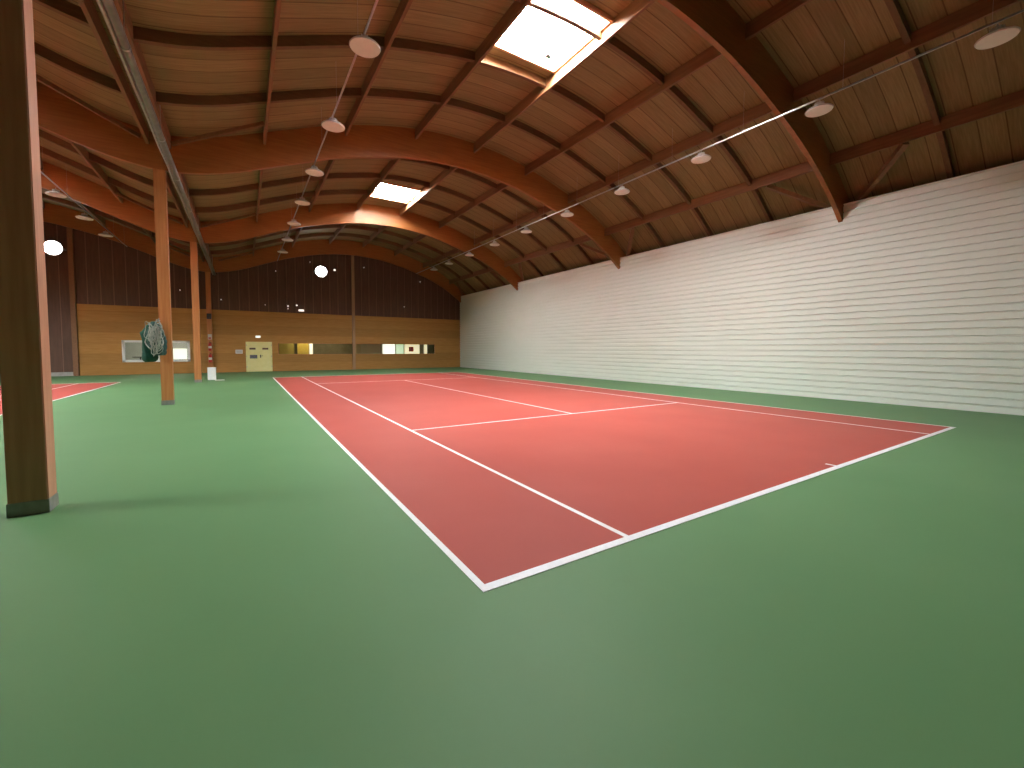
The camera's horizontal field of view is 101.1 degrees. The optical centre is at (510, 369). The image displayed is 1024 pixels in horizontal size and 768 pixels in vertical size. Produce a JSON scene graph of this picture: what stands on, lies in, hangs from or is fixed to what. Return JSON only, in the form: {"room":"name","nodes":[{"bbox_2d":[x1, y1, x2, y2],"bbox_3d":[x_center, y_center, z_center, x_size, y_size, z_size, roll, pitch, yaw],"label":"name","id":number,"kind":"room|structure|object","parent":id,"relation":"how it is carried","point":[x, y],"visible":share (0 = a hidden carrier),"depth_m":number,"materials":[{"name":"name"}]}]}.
{"room":"sports hall","nodes":[
{"label":"sports hall","id":0,"kind":"room"},
{"bbox_2d":[43,222,459,375],"bbox_3d":[-19.397,-4.591,27.137,36.836,9.606,0.200,-2,3,-32],"label":"wall","id":1,"kind":"structure","parent":0,"point":[107,271],"depth_m":28.25,"materials":[{"name":"brown"}]},
{"bbox_2d":[44,240,65,254],"bbox_3d":[-25.028,-6.626,23.075,0.850,0.780,0.430,-2,3,-32],"label":"floodlight","id":2,"kind":"object","parent":1,"relation":"attached to","point":[51,247],"visible":0.86,"depth_m":22.91,"materials":[{"name":"white"}]},
{"bbox_2d":[51,372,72,375],"bbox_3d":[-29.813,0.392,20.765,12.150,0.220,0.230,-2,3,-32],"label":"baseboard","id":3,"kind":"structure","parent":1,"relation":"attached to","point":[52,373],"depth_m":23.59,"materials":[{"name":"grey concrete"}]},
{"bbox_2d":[121,340,189,361],"bbox_3d":[-21.669,-1.119,25.814,3.220,1.310,0.135,-2,3,-32],"label":"window","id":4,"kind":"structure","parent":1,"relation":"in","point":[122,341],"depth_m":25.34,"materials":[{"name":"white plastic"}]},
{"bbox_2d":[246,342,272,371],"bbox_3d":[-17.072,-0.863,28.588,1.540,2.030,0.150,-2,3,-32],"label":"door","id":5,"kind":"structure","parent":1,"relation":"in","point":[258,354],"depth_m":28.59,"materials":[{"name":"beige paint"}]},
{"bbox_2d":[314,266,326,276],"bbox_3d":[-13.664,-7.008,30.260,0.850,0.780,0.430,-2,3,-32],"label":"floodlight","id":6,"kind":"object","parent":1,"relation":"attached to","point":[320,271],"visible":1,"depth_m":30.08,"materials":[{"name":"white"}]},
{"bbox_2d":[278,343,434,354],"bbox_3d":[-11.294,-1.573,32.369,11.600,0.830,0.135,-2,3,-32],"label":"window","id":7,"kind":"structure","parent":1,"relation":"in","point":[296,343],"depth_m":30.72,"materials":[{"name":"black glass"}]},
{"bbox_2d":[278,343,433,353],"bbox_3d":[-11.729,-1.419,33.401,14.000,2.700,1.900,-2,3,-32],"label":"wall","id":8,"kind":"structure","parent":0,"point":[317,348],"depth_m":33.12,"materials":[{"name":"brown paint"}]},
{"bbox_2d":[279,343,293,353],"bbox_3d":[-16.174,-1.333,30.392,0.970,2.000,0.030,-2,3,-32],"label":"wall panel","id":9,"kind":"object","parent":8,"relation":"attached to","point":[284,348],"visible":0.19,"depth_m":30.36,"materials":[{"name":"yellow paint"}]},
{"bbox_2d":[297,344,308,353],"bbox_3d":[-15.270,-1.359,30.964,0.750,2.000,0.030,-2,3,-32],"label":"wall panel","id":10,"kind":"object","parent":8,"relation":"attached to","point":[301,348],"visible":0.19,"depth_m":30.95,"materials":[{"name":"yellow paint"}]},
{"bbox_2d":[355,344,379,353],"bbox_3d":[-11.387,-1.469,33.420,2.000,2.000,0.030,-2,3,-32],"label":"wall panel","id":11,"kind":"object","parent":8,"relation":"attached to","point":[360,348],"visible":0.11,"depth_m":33.41,"materials":[{"name":"beige paint"}]},
{"bbox_2d":[382,344,395,353],"bbox_3d":[-9.950,-1.809,34.314,1.100,1.480,0.070,-2,3,-32],"label":"interior window","id":12,"kind":"structure","parent":8,"relation":"in","point":[386,348],"depth_m":34.32,"materials":[{"name":"white"}]},
{"bbox_2d":[396,344,403,353],"bbox_3d":[-9.186,-1.831,34.797,0.690,1.480,0.070,-2,3,-32],"label":"interior window","id":13,"kind":"structure","parent":8,"relation":"in","point":[399,347],"depth_m":34.81,"materials":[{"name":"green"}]},
{"bbox_2d":[404,344,419,353],"bbox_3d":[-8.312,-1.855,35.351,1.360,1.480,0.070,-2,3,-32],"label":"interior window","id":14,"kind":"structure","parent":8,"relation":"in","point":[406,346],"depth_m":35.37,"materials":[{"name":"white"}]},
{"bbox_2d":[0,367,1023,767],"bbox_3d":[-10.956,0.973,14.042,36.800,0.200,42.400,-2,3,-32],"label":"floor","id":15,"kind":"structure","parent":0,"point":[213,580],"depth_m":2.47,"materials":[{"name":"green plastic"}]},
{"bbox_2d":[0,0,58,517],"bbox_3d":[-4.610,-1.850,3.921,0.282,6.450,0.236,-2,3,-32],"label":"column","id":16,"kind":"structure","parent":15,"relation":"on","point":[25,366],"depth_m":3.90,"materials":[{"name":"brown wood"}]},
{"bbox_2d":[96,0,215,274],"bbox_3d":[-9.148,-5.631,11.428,0.201,0.798,36.591,-2,3,-32],"label":"metal pipes","id":17,"kind":"object","parent":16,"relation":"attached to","point":[108,9],"visible":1,"depth_m":7.83,"materials":[{"name":"grey metal"}]},
{"bbox_2d":[655,0,849,221],"bbox_3d":[3.174,-6.131,8.583,18.380,4.577,0.120,-2,3,-32],"label":"beam","id":18,"kind":"structure","parent":16,"relation":"attached to","point":[716,21],"depth_m":10.39,"materials":[{"name":"wood"}]},
{"bbox_2d":[113,0,170,148],"bbox_3d":[-6.900,-6.019,7.673,0.070,0.352,9.114,-2,3,-32],"label":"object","id":19,"kind":"structure","parent":18,"relation":"attached to","point":[135,47],"depth_m":8.30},
{"bbox_2d":[170,121,264,145],"bbox_3d":[-8.011,-6.450,11.524,2.473,0.717,0.070,0,3,-3],"label":"brace","id":20,"kind":"object","parent":19,"relation":"attached to","point":[257,124],"visible":1,"depth_m":11.50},
{"bbox_2d":[263,0,281,144],"bbox_3d":[-4.989,-6.758,8.848,0.070,0.342,9.114,-2,3,-32],"label":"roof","id":21,"kind":"structure","parent":18,"relation":"attached to","point":[277,4],"depth_m":9.15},
{"bbox_2d":[345,0,412,135],"bbox_3d":[-3.010,-7.689,10.056,0.070,0.346,9.114,-2,3,-32],"label":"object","id":22,"kind":"structure","parent":18,"relation":"attached to","point":[404,5],"depth_m":10.37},
{"bbox_2d":[415,0,531,138],"bbox_3d":[-0.981,-8.276,11.313,0.070,0.352,9.114,-2,3,-32],"label":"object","id":23,"kind":"structure","parent":18,"relation":"attached to","point":[516,8],"depth_m":11.11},
{"bbox_2d":[474,0,654,152],"bbox_3d":[1.013,-8.424,12.570,0.070,0.354,9.114,-2,3,-32],"label":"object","id":24,"kind":"structure","parent":18,"relation":"attached to","point":[636,7],"depth_m":11.59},
{"bbox_2d":[525,45,721,175],"bbox_3d":[3.040,-8.140,13.869,0.070,0.347,9.114,-2,3,-32],"label":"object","id":25,"kind":"structure","parent":18,"relation":"attached to","point":[704,58],"depth_m":12.74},
{"bbox_2d":[568,102,772,202],"bbox_3d":[5.023,-7.489,15.159,0.070,0.343,9.114,-2,3,-32],"label":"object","id":26,"kind":"structure","parent":18,"relation":"attached to","point":[762,109],"depth_m":14.08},
{"bbox_2d":[604,161,812,235],"bbox_3d":[6.964,-6.411,16.444,0.070,0.334,9.114,-2,3,-32],"label":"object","id":27,"kind":"structure","parent":18,"relation":"attached to","point":[803,168],"depth_m":15.40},
{"bbox_2d":[745,0,811,39],"bbox_3d":[8.022,-7.747,6.010,0.070,0.347,9.274,-2,3,-32],"label":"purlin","id":28,"kind":"structure","parent":18,"relation":"attached to","point":[782,9],"depth_m":9.41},
{"bbox_2d":[793,0,1022,101],"bbox_3d":[10.006,-7.096,7.300,0.070,0.343,9.274,-2,3,-32],"label":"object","id":29,"kind":"structure","parent":18,"relation":"attached to","point":[980,9],"depth_m":9.31,"materials":[{"name":"wood"}]},
{"bbox_2d":[829,90,1023,165],"bbox_3d":[11.947,-6.018,8.584,0.070,0.334,9.274,-2,3,-32],"label":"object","id":30,"kind":"structure","parent":18,"relation":"attached to","point":[1014,100],"depth_m":10.63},
{"bbox_2d":[0,382,119,415],"bbox_3d":[-16.340,1.220,6.576,10.970,0.004,23.800,-2,3,-32],"label":"court","id":31,"kind":"object","parent":15,"relation":"on","point":[59,391],"visible":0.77,"depth_m":16.39,"materials":[{"name":"red plastic"}]},
{"bbox_2d":[66,227,79,375],"bbox_3d":[-24.571,-3.760,23.641,0.220,8.261,0.165,-2,3,-32],"label":"wall post","id":32,"kind":"object","parent":15,"relation":"on","point":[70,246],"visible":0.98,"depth_m":23.59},
{"bbox_2d":[153,168,174,404],"bbox_3d":[-9.614,-2.237,11.673,0.272,6.450,0.236,-2,3,-32],"label":"column","id":33,"kind":"structure","parent":15,"relation":"on","point":[159,176],"depth_m":11.58,"materials":[{"name":"brown wood"}]},
{"bbox_2d":[36,81,161,169],"bbox_3d":[-17.296,-6.081,6.551,18.378,4.577,0.120,-2,3,-32],"label":"beam","id":34,"kind":"structure","parent":33,"relation":"on","point":[58,114],"depth_m":10.70,"materials":[{"name":"wood"}]},
{"bbox_2d":[68,140,122,202],"bbox_3d":[-14.069,-7.031,14.021,0.070,0.342,9.114,-2,3,-32],"label":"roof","id":35,"kind":"structure","parent":34,"relation":"attached to","point":[81,150],"depth_m":14.70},
{"bbox_2d":[115,192,182,224],"bbox_3d":[-15.249,-6.787,17.862,0.070,0.691,2.335,2,3,27],"label":"brace","id":36,"kind":"object","parent":35,"relation":"attached to","point":[117,193],"visible":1,"depth_m":17.53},
{"bbox_2d":[77,0,148,143],"bbox_3d":[-7.289,-6.018,7.427,0.070,0.351,9.114,-2,3,-32],"label":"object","id":37,"kind":"structure","parent":34,"relation":"attached to","point":[87,6],"depth_m":8.20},
{"bbox_2d":[166,172,187,227],"bbox_3d":[-12.229,-6.408,15.219,0.070,0.351,9.114,-2,3,-32],"label":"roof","id":38,"kind":"structure","parent":34,"relation":"attached to","point":[170,187],"depth_m":15.90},
{"bbox_3d":[-9.129,-6.641,6.229,0.070,0.342,9.114,-2,3,-32],"label":"roof purlin","id":39,"kind":"structure","parent":34,"relation":"attached to","visible":0},
{"bbox_2d":[36,74,140,137],"bbox_3d":[-10.309,-6.398,10.070,0.070,0.691,2.335,2,3,27],"label":"brace","id":40,"kind":"object","parent":39,"relation":"attached to","point":[42,80],"visible":0.64,"depth_m":10.15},
{"bbox_2d":[140,321,158,361],"bbox_3d":[-9.897,-0.772,11.570,0.436,1.132,0.259,-2,3,-32],"label":"canvas bag","id":41,"kind":"object","parent":33,"relation":"hanging from","point":[147,356],"visible":0.52,"depth_m":11.46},
{"bbox_2d":[144,318,166,355],"bbox_3d":[-9.621,-0.871,11.410,0.478,1.044,0.358,-2,3,-32],"label":"net","id":42,"kind":"object","parent":33,"relation":"hanging from","point":[155,335],"visible":1,"depth_m":11.34,"materials":[{"name":"fabric"}]},
{"bbox_2d":[161,125,625,268],"bbox_3d":[-1.766,-6.520,16.375,18.380,4.577,0.120,-2,3,-32],"label":"beam","id":43,"kind":"structure","parent":33,"relation":"on","point":[239,153],"depth_m":14.34,"materials":[{"name":"wood"}]},
{"bbox_2d":[178,174,200,228],"bbox_3d":[-11.840,-6.409,15.465,0.070,0.352,9.114,-2,3,-32],"label":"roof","id":44,"kind":"structure","parent":43,"relation":"attached to","point":[182,177],"depth_m":15.55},
{"bbox_2d":[200,213,255,227],"bbox_3d":[-12.951,-6.840,19.316,2.473,0.717,0.070,0,3,-3],"label":"brace","id":45,"kind":"object","parent":44,"relation":"attached to","point":[252,214],"visible":1,"depth_m":19.29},
{"bbox_2d":[256,170,262,221],"bbox_3d":[-9.929,-7.148,16.640,0.070,0.342,9.114,-2,3,-32],"label":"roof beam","id":46,"kind":"structure","parent":43,"relation":"attached to","point":[261,171],"depth_m":16.82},
{"bbox_2d":[357,159,399,209],"bbox_3d":[-5.921,-8.666,19.105,0.070,0.352,9.114,-2,3,-32],"label":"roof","id":47,"kind":"structure","parent":43,"relation":"attached to","point":[392,163],"depth_m":19.38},
{"bbox_2d":[400,166,456,215],"bbox_3d":[-3.927,-8.813,20.362,0.070,0.354,9.114,-2,3,-32],"label":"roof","id":48,"kind":"structure","parent":43,"relation":"attached to","point":[444,173],"depth_m":20.30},
{"bbox_2d":[439,182,507,227],"bbox_3d":[-1.900,-8.530,21.661,0.070,0.347,9.114,-2,3,-32],"label":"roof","id":49,"kind":"structure","parent":43,"relation":"attached to","point":[500,186],"depth_m":21.53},
{"bbox_2d":[473,206,552,244],"bbox_3d":[0.084,-7.878,22.951,0.070,0.343,9.114,-2,3,-32],"label":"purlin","id":50,"kind":"structure","parent":43,"relation":"attached to","point":[545,209],"depth_m":22.71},
{"bbox_2d":[504,235,591,266],"bbox_3d":[2.024,-6.801,24.235,0.070,0.334,9.114,-2,3,-32],"label":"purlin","id":51,"kind":"structure","parent":43,"relation":"attached to","point":[585,238],"depth_m":23.87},
{"bbox_2d":[173,349,186,359],"bbox_3d":[-21.944,-0.604,27.974,0.720,1.550,0.400,-2,3,-32],"label":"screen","id":52,"kind":"object","parent":15,"relation":"on","point":[180,354],"visible":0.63,"depth_m":27.93,"materials":[{"name":"white"}]},
{"bbox_2d":[190,241,201,381],"bbox_3d":[-14.553,-2.627,19.465,0.272,6.450,0.236,-2,3,-32],"label":"column","id":53,"kind":"structure","parent":15,"relation":"on","point":[193,245],"depth_m":19.38,"materials":[{"name":"brown wood"}]},
{"bbox_2d":[41,161,194,241],"bbox_3d":[-22.236,-6.470,14.343,18.378,4.577,0.120,-2,3,-32],"label":"beam","id":54,"kind":"structure","parent":53,"relation":"on","point":[82,190],"depth_m":17.59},
{"bbox_2d":[195,203,520,289],"bbox_3d":[-6.706,-6.910,24.167,18.380,4.577,0.120,-2,3,-32],"label":"beam","id":55,"kind":"structure","parent":53,"relation":"on","point":[268,223],"depth_m":22.75,"materials":[{"name":"wood"}]},
{"bbox_2d":[363,226,387,246],"bbox_3d":[-8.788,-9.196,28.029,0.070,0.354,8.818,-2,3,-32],"label":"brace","id":56,"kind":"structure","parent":55,"relation":"attached to","point":[382,228],"depth_m":28.83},
{"bbox_2d":[394,234,426,255],"bbox_3d":[-6.761,-8.913,29.328,0.070,0.347,8.818,-2,3,-32],"label":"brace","id":57,"kind":"structure","parent":55,"relation":"attached to","point":[419,237],"depth_m":29.98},
{"bbox_2d":[423,249,460,267],"bbox_3d":[-4.777,-8.261,30.618,0.070,0.343,8.818,-2,3,-32],"label":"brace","id":58,"kind":"structure","parent":55,"relation":"attached to","point":[454,251],"depth_m":31.10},
{"bbox_2d":[205,272,212,366],"bbox_3d":[-19.335,-3.004,27.007,0.272,6.450,0.236,-2,3,-32],"label":"column","id":59,"kind":"structure","parent":15,"relation":"on","point":[207,274],"depth_m":26.89,"materials":[{"name":"brown wood"}]},
{"bbox_2d":[43,202,208,271],"bbox_3d":[-27.017,-6.847,21.885,18.378,4.577,0.120,-2,3,-32],"label":"beam","id":60,"kind":"structure","parent":59,"relation":"attached to","point":[52,213],"depth_m":24.38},
{"bbox_2d":[208,239,464,302],"bbox_3d":[-11.488,-7.287,31.709,18.380,4.577,0.120,-2,3,-32],"label":"beam","id":61,"kind":"structure","parent":59,"relation":"on","point":[262,256],"depth_m":30.56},
{"bbox_2d":[218,252,252,260],"bbox_3d":[-17.891,-7.229,27.108,2.473,0.717,0.070,0,3,-3],"label":"brace","id":62,"kind":"object","parent":61,"relation":"attached to","point":[248,252],"visible":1,"depth_m":27.09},
{"bbox_2d":[207,367,215,379],"bbox_3d":[-15.012,0.209,21.150,0.360,0.620,0.320,-2,3,-32],"label":"box","id":63,"kind":"object","parent":15,"relation":"on","point":[211,371],"visible":0.99,"depth_m":21.04,"materials":[{"name":"paint"}]},
{"bbox_2d":[351,255,355,369],"bbox_3d":[-11.863,-4.259,31.726,0.200,8.536,0.135,-2,3,-32],"label":"wall post","id":64,"kind":"object","parent":15,"relation":"on","point":[352,256],"visible":1,"depth_m":31.67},
{"bbox_2d":[273,372,955,592],"bbox_3d":[-1.910,0.811,15.704,10.970,0.004,23.800,-2,3,-32],"label":"court","id":65,"kind":"object","parent":15,"relation":"on","point":[512,479],"visible":1,"depth_m":6.43,"materials":[{"name":"red plastic"}]},
{"bbox_2d":[32,0,1023,294],"bbox_3d":[-9.530,-6.899,11.436,36.800,3.707,37.140,-2,3,-32],"label":"ceiling","id":66,"kind":"structure","parent":0,"point":[807,43],"depth_m":11.52,"materials":[{"name":"wood"}]},
{"bbox_2d":[32,0,89,26],"bbox_3d":[-14.914,-6.293,2.526,18.110,3.752,0.110,-2,3,-32],"label":"rafter","id":67,"kind":"object","parent":66,"relation":"attached to","point":[65,8],"visible":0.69,"depth_m":7.15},
{"bbox_2d":[34,42,121,93],"bbox_3d":[-16.149,-6.390,4.474,18.110,3.752,0.110,-2,3,-32],"label":"rafter","id":68,"kind":"object","parent":66,"relation":"attached to","point":[83,72],"visible":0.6,"depth_m":8.86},
{"bbox_2d":[41,155,126,246],"bbox_3d":[-17.669,-7.346,17.078,0.032,1.141,17.792,-2,3,-32],"label":"rail","id":69,"kind":"object","parent":66,"relation":"hanging from","point":[42,155],"visible":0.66,"depth_m":17.22,"materials":[{"name":"metal"}]},
{"bbox_2d":[45,188,66,197],"bbox_3d":[-16.711,-6.533,15.470,0.570,0.274,0.570,-2,3,-32],"label":"lamp","id":70,"kind":"object","parent":69,"relation":"hanging from","point":[55,193],"visible":1,"depth_m":15.40,"materials":[{"name":"metal"}]},
{"bbox_2d":[45,192,66,197],"bbox_3d":[-16.712,-6.403,15.476,0.540,0.013,0.540,-2,3,-32],"label":"diffuser","id":71,"kind":"object","parent":70,"relation":"attached to","point":[55,194],"depth_m":15.42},
{"bbox_2d":[75,212,93,220],"bbox_3d":[-18.477,-6.673,18.255,0.570,0.274,0.570,-2,3,-32],"label":"lamp","id":72,"kind":"object","parent":69,"relation":"hanging from","point":[83,216],"visible":1,"depth_m":18.20,"materials":[{"name":"metal"}]},
{"bbox_2d":[76,216,92,220],"bbox_3d":[-18.477,-6.542,18.261,0.540,0.013,0.540,-2,3,-32],"label":"diffuser","id":73,"kind":"object","parent":72,"relation":"attached to","point":[79,217],"depth_m":18.23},
{"bbox_2d":[77,201,105,225],"bbox_3d":[-20.905,-8.233,20.395,0.070,0.346,8.818,-2,3,-32],"label":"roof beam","id":74,"kind":"structure","parent":66,"relation":"attached to","point":[89,209],"depth_m":22.22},
{"bbox_2d":[39,129,168,191],"bbox_3d":[-19.854,-6.683,10.318,18.110,3.752,0.110,-2,3,-32],"label":"rafter","id":75,"kind":"object","parent":66,"relation":"attached to","point":[42,134],"visible":0.62,"depth_m":14.13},
{"bbox_2d":[39,145,176,209],"bbox_3d":[-21.089,-6.780,12.266,18.110,3.752,0.110,-2,3,-32],"label":"rafter","id":76,"kind":"object","parent":66,"relation":"attached to","point":[43,150],"visible":0.65,"depth_m":15.70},
{"bbox_2d":[42,193,189,250],"bbox_3d":[-25.975,-7.165,19.973,18.110,3.752,0.110,-2,3,-32],"label":"rafter","id":77,"kind":"object","parent":66,"relation":"attached to","point":[45,196],"visible":0.52,"depth_m":22.65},
{"bbox_2d":[308,159,335,211],"bbox_3d":[-7.950,-8.079,17.848,0.070,0.346,9.114,-2,3,-32],"label":"roof beam","id":78,"kind":"structure","parent":66,"relation":"attached to","point":[330,163],"depth_m":18.14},
{"bbox_2d":[277,0,378,260],"bbox_3d":[-6.133,-7.163,13.257,0.032,1.081,36.600,-2,3,-32],"label":"rail","id":79,"kind":"object","parent":66,"relation":"hanging from","point":[376,1],"visible":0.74,"depth_m":9.85,"materials":[{"name":"metal"}]},
{"bbox_2d":[294,196,309,205],"bbox_3d":[-8.167,-6.648,16.496,0.570,0.274,0.570,-2,3,-32],"label":"lamp","id":80,"kind":"object","parent":79,"relation":"hanging from","point":[301,201],"visible":1,"depth_m":16.42,"materials":[{"name":"metal"}]},
{"bbox_2d":[295,201,309,205],"bbox_3d":[-8.167,-6.518,16.503,0.540,0.013,0.540,-2,3,-32],"label":"diffuser","id":81,"kind":"object","parent":80,"relation":"attached to","point":[305,203],"depth_m":16.53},
{"bbox_2d":[305,164,323,176],"bbox_3d":[-6.370,-6.506,13.661,0.570,0.274,0.570,-2,3,-32],"label":"lamp","id":82,"kind":"object","parent":79,"relation":"hanging from","point":[313,171],"visible":1,"depth_m":13.61,"materials":[{"name":"metal"}]},
{"bbox_2d":[305,169,323,176],"bbox_3d":[-6.370,-6.376,13.667,0.540,0.013,0.540,-2,3,-32],"label":"diffuser","id":83,"kind":"object","parent":82,"relation":"attached to","point":[313,172],"depth_m":13.62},
{"bbox_2d":[321,117,344,132],"bbox_3d":[-4.567,-6.364,10.817,0.570,0.274,0.570,-2,3,-32],"label":"lamp","id":84,"kind":"object","parent":79,"relation":"hanging from","point":[332,125],"visible":1,"depth_m":10.76,"materials":[{"name":"metal"}]},
{"bbox_2d":[322,121,343,132],"bbox_3d":[-4.567,-6.234,10.823,0.540,0.013,0.540,-2,3,-32],"label":"diffuser","id":85,"kind":"object","parent":84,"relation":"attached to","point":[333,126],"depth_m":10.79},
{"bbox_2d":[349,33,380,57],"bbox_3d":[-2.764,-6.222,7.973,0.570,0.274,0.570,-2,3,-32],"label":"lamp","id":86,"kind":"object","parent":79,"relation":"hanging from","point":[362,45],"visible":1,"depth_m":7.93,"materials":[{"name":"metal"}]},
{"bbox_2d":[329,224,345,243],"bbox_3d":[-10.782,-9.049,26.772,0.070,0.352,8.818,-2,3,-32],"label":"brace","id":87,"kind":"structure","parent":66,"relation":"attached to","point":[338,230],"depth_m":27.97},
{"bbox_2d":[210,232,476,292],"bbox_3d":[-10.248,-7.610,29.922,18.180,3.752,0.110,-2,3,-32],"label":"rafter","id":88,"kind":"object","parent":66,"relation":"attached to","point":[232,250],"visible":0.91,"depth_m":28.61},
{"bbox_2d":[208,224,489,288],"bbox_3d":[-9.066,-7.517,28.058,18.180,3.752,0.110,-2,3,-32],"label":"rafter","id":89,"kind":"object","parent":66,"relation":"attached to","point":[331,225],"visible":0.8,"depth_m":27.21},
{"bbox_2d":[195,189,543,276],"bbox_3d":[-5.362,-7.225,22.214,18.180,3.752,0.110,-2,3,-32],"label":"rafter","id":90,"kind":"object","parent":66,"relation":"attached to","point":[227,208],"visible":0.88,"depth_m":20.52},
{"bbox_2d":[189,173,566,270],"bbox_3d":[-4.127,-7.128,20.266,18.180,3.752,0.110,-2,3,-32],"label":"rafter","id":91,"kind":"object","parent":66,"relation":"attached to","point":[251,187],"visible":0.86,"depth_m":18.46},
{"bbox_2d":[187,158,594,264],"bbox_3d":[-2.892,-7.030,18.318,18.180,3.752,0.110,-2,3,-32],"label":"rafter","id":92,"kind":"object","parent":66,"relation":"attached to","point":[462,172],"visible":0.48,"depth_m":19.78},
{"bbox_2d":[370,182,421,203],"bbox_3d":[-6.028,-9.154,21.460,2.300,0.358,2.200,-2,3,-32],"label":"skylight","id":93,"kind":"object","parent":66,"relation":"attached to","point":[413,192],"visible":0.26,"depth_m":21.86,"materials":[{"name":"white"}]},
{"bbox_2d":[156,88,665,247],"bbox_3d":[-0.422,-6.835,14.422,18.180,3.752,0.110,-2,3,-32],"label":"rafter","id":94,"kind":"object","parent":66,"relation":"attached to","point":[162,98],"visible":0.88,"depth_m":12.05,"materials":[{"name":"wood"}]},
{"bbox_2d":[133,26,713,235],"bbox_3d":[0.813,-6.738,12.474,18.180,3.752,0.110,-2,3,-32],"label":"rafter","id":95,"kind":"object","parent":66,"relation":"attached to","point":[140,34],"visible":0.85,"depth_m":9.91,"materials":[{"name":"wood"}]},
{"bbox_2d":[433,238,505,285],"bbox_3d":[-7.832,-7.420,26.110,18.180,3.752,0.110,-2,3,-32],"label":"rafter","id":96,"kind":"object","parent":66,"relation":"attached to","point":[471,257],"visible":0.16,"depth_m":29.73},
{"bbox_2d":[449,267,493,283],"bbox_3d":[-2.837,-7.184,31.902,0.070,0.334,8.818,-2,3,-32],"label":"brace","id":97,"kind":"structure","parent":66,"relation":"attached to","point":[483,271],"depth_m":32.24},
{"bbox_2d":[494,0,613,73],"bbox_3d":[0.900,-8.592,10.533,2.300,0.390,2.300,-2,3,-32],"label":"skylight","id":98,"kind":"object","parent":66,"relation":"attached to","point":[538,38],"visible":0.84,"depth_m":11.05,"materials":[{"name":"white"}]},
{"bbox_2d":[512,0,773,221],"bbox_3d":[2.048,-6.641,10.526,18.180,3.752,0.110,-2,3,-32],"label":"rafter","id":99,"kind":"object","parent":66,"relation":"attached to","point":[548,7],"visible":0.88,"depth_m":11.41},
{"bbox_2d":[416,0,1023,273],"bbox_3d":[2.147,-7.490,18.490,0.032,1.127,36.600,-2,3,-32],"label":"rail","id":100,"kind":"object","parent":66,"relation":"hanging from","point":[1022,10],"visible":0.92,"depth_m":10.42,"materials":[{"name":"metal"}]},
{"bbox_2d":[560,210,573,216],"bbox_3d":[2.413,-6.771,18.102,0.570,0.274,0.570,-2,3,-32],"label":"lamp","id":101,"kind":"object","parent":100,"relation":"hanging from","point":[566,213],"visible":1,"depth_m":18.02,"materials":[{"name":"metal"}]},
{"bbox_2d":[614,186,629,194],"bbox_3d":[4.082,-6.639,15.469,0.570,0.274,0.570,-2,3,-32],"label":"lamp","id":102,"kind":"object","parent":100,"relation":"hanging from","point":[622,190],"visible":1,"depth_m":15.38,"materials":[{"name":"metal"}]},
{"bbox_2d":[615,189,629,194],"bbox_3d":[4.082,-6.509,15.475,0.540,0.013,0.540,-2,3,-32],"label":"diffuser","id":103,"kind":"object","parent":102,"relation":"attached to","point":[619,191],"depth_m":15.38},
{"bbox_2d":[691,151,710,163],"bbox_3d":[5.778,-6.505,12.794,0.570,0.274,0.570,-2,3,-32],"label":"lamp","id":104,"kind":"object","parent":100,"relation":"hanging from","point":[701,157],"visible":1,"depth_m":12.73,"materials":[{"name":"metal"}]},
{"bbox_2d":[691,155,710,163],"bbox_3d":[5.778,-6.375,12.800,0.540,0.013,0.540,-2,3,-32],"label":"diffuser","id":105,"kind":"object","parent":104,"relation":"attached to","point":[698,159],"depth_m":12.77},
{"bbox_2d":[805,99,833,116],"bbox_3d":[7.442,-6.374,10.170,0.570,0.274,0.570,-2,3,-32],"label":"lamp","id":106,"kind":"object","parent":100,"relation":"hanging from","point":[820,108],"visible":1,"depth_m":10.12,"materials":[{"name":"metal"}]},
{"bbox_2d":[805,104,832,116],"bbox_3d":[7.441,-6.244,10.176,0.540,0.013,0.540,-2,3,-32],"label":"diffuser","id":107,"kind":"object","parent":106,"relation":"attached to","point":[817,110],"depth_m":10.14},
{"bbox_2d":[974,24,1020,49],"bbox_3d":[8.966,-6.229,7.766,0.570,0.274,0.570,-2,3,-32],"label":"lamp","id":108,"kind":"object","parent":100,"relation":"hanging from","point":[1001,34],"visible":1,"depth_m":7.73,"materials":[{"name":"metal"}]},
{"bbox_2d":[884,0,954,178],"bbox_3d":[4.518,-6.446,6.630,18.180,3.752,0.110,-2,3,-32],"label":"rafter","id":109,"kind":"object","parent":66,"relation":"attached to","point":[894,7],"visible":0.84,"depth_m":9.84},
{"bbox_2d":[460,162,1023,415],"bbox_3d":[5.491,-2.473,21.038,0.120,6.085,36.900,-2,3,-32],"label":"wall","id":110,"kind":"structure","parent":0,"point":[916,297],"depth_m":13.84,"materials":[{"name":"beige metal"}]},
{"bbox_2d":[580,243,608,257],"bbox_3d":[4.601,-5.980,21.582,2.143,1.141,0.150,1,3,16],"label":"brace","id":111,"kind":"object","parent":110,"relation":"attached to","point":[581,244],"visible":0.64,"depth_m":21.61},
{"bbox_2d":[626,227,634,255],"bbox_3d":[5.634,-5.899,19.954,0.150,1.141,2.143,1,3,9],"label":"brace","id":112,"kind":"object","parent":110,"relation":"attached to","point":[633,228],"visible":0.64,"depth_m":19.64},
{"bbox_2d":[463,160,1023,295],"bbox_3d":[5.497,-5.527,20.890,0.142,0.030,36.900,-2,3,-32],"label":"trim","id":113,"kind":"structure","parent":110,"relation":"on","point":[1023,160],"depth_m":13.77,"materials":[{"name":"wood"}]},
{"bbox_2d":[765,185,831,208],"bbox_3d":[9.541,-5.590,13.790,2.143,1.141,0.150,1,3,16],"label":"brace","id":114,"kind":"object","parent":110,"relation":"attached to","point":[773,188],"visible":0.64,"depth_m":13.78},
{"bbox_2d":[855,142,909,200],"bbox_3d":[10.574,-5.509,12.162,0.150,1.141,2.143,1,3,9],"label":"brace","id":115,"kind":"object","parent":110,"relation":"attached to","point":[900,149],"visible":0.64,"depth_m":11.86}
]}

